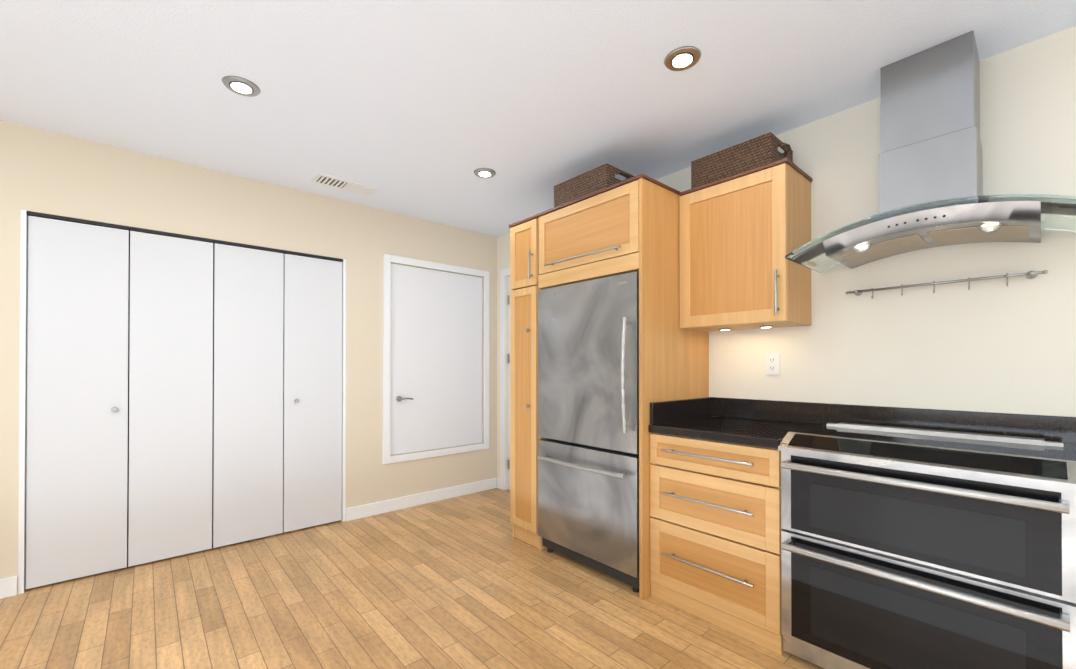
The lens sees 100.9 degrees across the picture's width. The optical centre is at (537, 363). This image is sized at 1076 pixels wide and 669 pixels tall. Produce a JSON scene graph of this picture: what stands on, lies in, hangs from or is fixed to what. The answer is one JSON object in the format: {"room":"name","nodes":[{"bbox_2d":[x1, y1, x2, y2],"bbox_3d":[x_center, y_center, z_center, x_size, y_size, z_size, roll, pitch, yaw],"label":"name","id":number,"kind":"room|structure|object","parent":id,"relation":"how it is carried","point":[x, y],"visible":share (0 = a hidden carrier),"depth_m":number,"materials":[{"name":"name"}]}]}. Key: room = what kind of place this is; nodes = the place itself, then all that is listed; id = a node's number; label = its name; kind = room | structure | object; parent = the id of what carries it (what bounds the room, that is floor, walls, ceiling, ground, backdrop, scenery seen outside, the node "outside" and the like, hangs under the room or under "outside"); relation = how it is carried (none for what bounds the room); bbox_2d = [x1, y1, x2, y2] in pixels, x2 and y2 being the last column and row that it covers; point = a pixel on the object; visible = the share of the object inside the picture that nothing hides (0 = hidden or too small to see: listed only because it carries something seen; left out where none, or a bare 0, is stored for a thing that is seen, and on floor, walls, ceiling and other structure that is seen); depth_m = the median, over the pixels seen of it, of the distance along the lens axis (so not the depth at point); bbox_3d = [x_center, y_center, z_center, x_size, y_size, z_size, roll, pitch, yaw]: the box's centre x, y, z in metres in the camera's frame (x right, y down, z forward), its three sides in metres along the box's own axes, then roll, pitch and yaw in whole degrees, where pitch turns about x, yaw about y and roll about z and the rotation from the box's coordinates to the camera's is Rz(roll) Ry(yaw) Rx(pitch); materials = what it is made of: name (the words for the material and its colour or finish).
{"room":"kitchen","nodes":[
{"label":"kitchen","id":0,"kind":"room"},
{"bbox_2d":[0,120,496,593],"bbox_3d":[-2.838,-0.021,2.746,6.110,2.490,0.700,0,0,-41],"label":"wall","id":1,"kind":"structure","parent":0,"point":[46,172],"depth_m":3.09,"materials":[{"name":"beige paint"}]},
{"bbox_2d":[26,216,128,588],"bbox_3d":[-2.591,0.208,2.515,0.398,2.004,0.061,0,0,-41],"label":"closet door","id":2,"kind":"structure","parent":1,"relation":"in","point":[77,409],"depth_m":2.50,"materials":[{"name":"white wood"}]},
{"bbox_2d":[128,231,212,566],"bbox_3d":[-2.296,0.210,2.795,0.403,2.004,0.033,0,0,-41],"label":"closet door","id":3,"kind":"structure","parent":1,"relation":"in","point":[170,396],"depth_m":2.77,"materials":[{"name":"white wood"}]},
{"bbox_2d":[18,210,345,593],"bbox_3d":[-2.145,0.206,2.935,1.670,2.038,0.072,0,0,-41],"label":"door frame","id":4,"kind":"structure","parent":1,"relation":"attached to","point":[25,214],"depth_m":2.39,"materials":[{"name":"white wood"}]},
{"bbox_2d":[213,243,283,547],"bbox_3d":[-1.988,0.212,3.066,0.403,2.004,0.033,0,0,-41],"label":"closet door","id":5,"kind":"structure","parent":1,"relation":"in","point":[248,405],"depth_m":3.04,"materials":[{"name":"white wood"}]},
{"bbox_2d":[0,478,496,598],"bbox_3d":[-2.608,1.172,2.466,5.854,0.100,0.014,0,0,-41],"label":"baseboard","id":6,"kind":"structure","parent":1,"relation":"attached to","point":[8,587],"depth_m":3.75,"materials":[{"name":"white wood"}]},
{"bbox_2d":[283,254,341,532],"bbox_3d":[-1.674,0.213,3.325,0.398,2.004,0.061,0,0,-41],"label":"closet door","id":7,"kind":"structure","parent":1,"relation":"in","point":[312,401],"depth_m":3.31,"materials":[{"name":"white wood"}]},
{"bbox_2d":[383,254,488,463],"bbox_3d":[-0.875,-0.034,4.002,1.056,1.730,0.016,0,0,-41],"label":"trim","id":8,"kind":"structure","parent":1,"relation":"attached to","point":[388,259],"depth_m":3.81,"materials":[{"name":"white wood"}]},
{"bbox_2d":[390,263,482,454],"bbox_3d":[-0.880,-0.034,4.008,0.932,1.606,0.102,0,0,-41],"label":"door","id":9,"kind":"structure","parent":1,"relation":"in","point":[436,362],"depth_m":3.98,"materials":[{"name":"white wood"}]},
{"bbox_2d":[0,488,823,668],"bbox_3d":[-0.794,1.240,0.424,6.110,0.060,7.115,0,0,-41],"label":"floor","id":10,"kind":"structure","parent":0,"point":[468,581],"depth_m":2.19,"materials":[{"name":"brown wood"}]},
{"bbox_2d":[537,271,638,592],"bbox_3d":[0.483,0.374,2.802,0.748,1.700,0.775,0,0,-41],"label":"fridge","id":11,"kind":"object","parent":10,"relation":"on","point":[588,422],"visible":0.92,"depth_m":2.55,"materials":[{"name":"silver metal"}]},
{"bbox_2d":[509,174,708,599],"bbox_3d":[0.417,0.124,2.932,0.738,2.201,1.127,0,0,-41],"label":"tall cabinet","id":12,"kind":"object","parent":10,"relation":"on","point":[629,225],"visible":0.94,"depth_m":2.56,"materials":[{"name":"brown wood"}]},
{"bbox_2d":[554,163,633,206],"bbox_3d":[0.346,-1.057,2.772,0.274,0.158,0.507,0,0,-41],"label":"basket","id":13,"kind":"object","parent":12,"relation":"on","point":[590,181],"visible":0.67,"depth_m":2.63,"materials":[{"name":"wicker"}]},
{"bbox_2d":[650,433,784,654],"bbox_3d":[1.021,0.792,2.289,0.678,0.858,0.640,0,0,-41],"label":"base cabinet","id":14,"kind":"object","parent":10,"relation":"on","point":[716,529],"visible":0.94,"depth_m":2.05,"materials":[{"name":"brown wood"}]},
{"bbox_2d":[778,422,1075,668],"bbox_3d":[1.471,0.751,1.722,0.694,0.934,0.809,0,0,-41],"label":"range","id":15,"kind":"object","parent":10,"relation":"on","point":[908,548],"visible":1,"depth_m":1.51,"materials":[{"name":"silver metal"}]},
{"bbox_3d":[2.265,0.784,0.880,0.677,0.858,1.504,0,0,-41],"label":"base cabinet","id":16,"kind":"object","parent":10,"relation":"on","visible":0},
{"bbox_2d":[648,397,1075,448],"bbox_3d":[1.797,0.278,1.435,0.649,0.156,2.952,0,0,-41],"label":"countertop","id":17,"kind":"structure","parent":16,"relation":"on","point":[763,423],"depth_m":2.15,"materials":[{"name":"black stone"}]},
{"bbox_2d":[0,0,1075,236],"bbox_3d":[-0.794,-1.310,0.439,6.110,0.060,7.115,0,0,-41],"label":"ceiling","id":18,"kind":"structure","parent":0,"point":[418,108],"depth_m":1.99,"materials":[{"name":"white paint"}]},
{"bbox_2d":[222,76,259,96],"bbox_3d":[-1.359,-1.265,2.038,0.148,0.011,0.148,0,0,-41],"label":"recessed light","id":19,"kind":"object","parent":18,"relation":"in","point":[240,86],"visible":1,"depth_m":2.02,"materials":[{"name":"silver metal"}]},
{"bbox_2d":[311,172,377,195],"bbox_3d":[-1.361,-1.258,3.143,0.400,0.012,0.170,0,0,-41],"label":"ceiling vent","id":20,"kind":"object","parent":18,"relation":"in","point":[340,183],"visible":1,"depth_m":3.12,"materials":[{"name":"white plastic"}]},
{"bbox_2d":[474,168,495,177],"bbox_3d":[-0.353,-1.260,2.953,0.148,0.011,0.148,0,0,-41],"label":"recessed light","id":21,"kind":"object","parent":18,"relation":"in","point":[484,172],"visible":1,"depth_m":2.94,"materials":[{"name":"silver metal"}]},
{"bbox_2d":[664,46,700,70],"bbox_3d":[0.603,-1.266,1.856,0.148,0.011,0.148,0,0,-41],"label":"recessed light","id":22,"kind":"object","parent":18,"relation":"in","point":[682,58],"visible":1,"depth_m":1.84,"materials":[{"name":"silver metal"}]},
{"bbox_2d":[497,26,1075,489],"bbox_3d":[1.722,-0.025,2.107,0.120,2.490,6.295,0,0,-41],"label":"wall","id":23,"kind":"structure","parent":0,"point":[997,346],"depth_m":1.95,"materials":[{"name":"beige paint"}]},
{"bbox_2d":[497,478,499,488],"bbox_3d":[-0.387,1.184,4.387,0.014,0.100,0.046,0,0,-41],"label":"baseboard","id":24,"kind":"structure","parent":23,"relation":"attached to","point":[498,482],"depth_m":4.38,"materials":[{"name":"white wood"}]},
{"bbox_2d":[500,268,509,489],"bbox_3d":[-0.053,0.157,4.013,0.016,2.148,0.951,0,0,-41],"label":"door frame","id":25,"kind":"structure","parent":23,"relation":"attached to","point":[504,273],"depth_m":4.33,"materials":[{"name":"white wood"}]},
{"bbox_2d":[507,277,511,488],"bbox_3d":[-0.045,0.189,4.021,0.130,2.068,0.807,0,0,-41],"label":"entry door","id":26,"kind":"structure","parent":23,"relation":"in","point":[508,460],"depth_m":4.33,"materials":[{"name":"white wood"}]},
{"bbox_2d":[679,158,812,331],"bbox_3d":[1.108,-0.579,2.418,0.387,0.781,0.572,0,0,-41],"label":"upper cabinet","id":27,"kind":"object","parent":23,"relation":"attached to","point":[742,235],"visible":1,"depth_m":2.28,"materials":[{"name":"brown wood"}]},
{"bbox_2d":[691,132,792,188],"bbox_3d":[1.108,-1.051,2.431,0.294,0.163,0.497,0,0,-41],"label":"basket","id":28,"kind":"object","parent":27,"relation":"on","point":[759,151],"visible":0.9,"depth_m":2.30,"materials":[{"name":"wicker"}]},
{"bbox_2d":[765,353,779,374],"bbox_3d":[1.305,0.004,2.476,0.010,0.120,0.072,0,0,-41],"label":"electrical outlet plate","id":29,"kind":"object","parent":23,"relation":"attached to","point":[772,363],"visible":1,"depth_m":2.47,"materials":[{"name":"white plastic"}]},
{"bbox_2d":[785,31,1075,272],"bbox_3d":[1.568,-0.868,1.803,0.510,0.805,0.900,0,0,-41],"label":"range hood","id":30,"kind":"object","parent":23,"relation":"attached to","point":[930,159],"visible":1,"depth_m":1.77,"materials":[{"name":"silver metal"}]},
{"bbox_2d":[846,270,1047,298],"bbox_3d":[1.741,-0.335,1.952,0.054,0.057,0.655,0,0,-41],"label":"utensil rail","id":31,"kind":"object","parent":23,"relation":"attached to","point":[1029,275],"visible":1,"depth_m":1.88,"materials":[{"name":"silver metal"}]}
]}

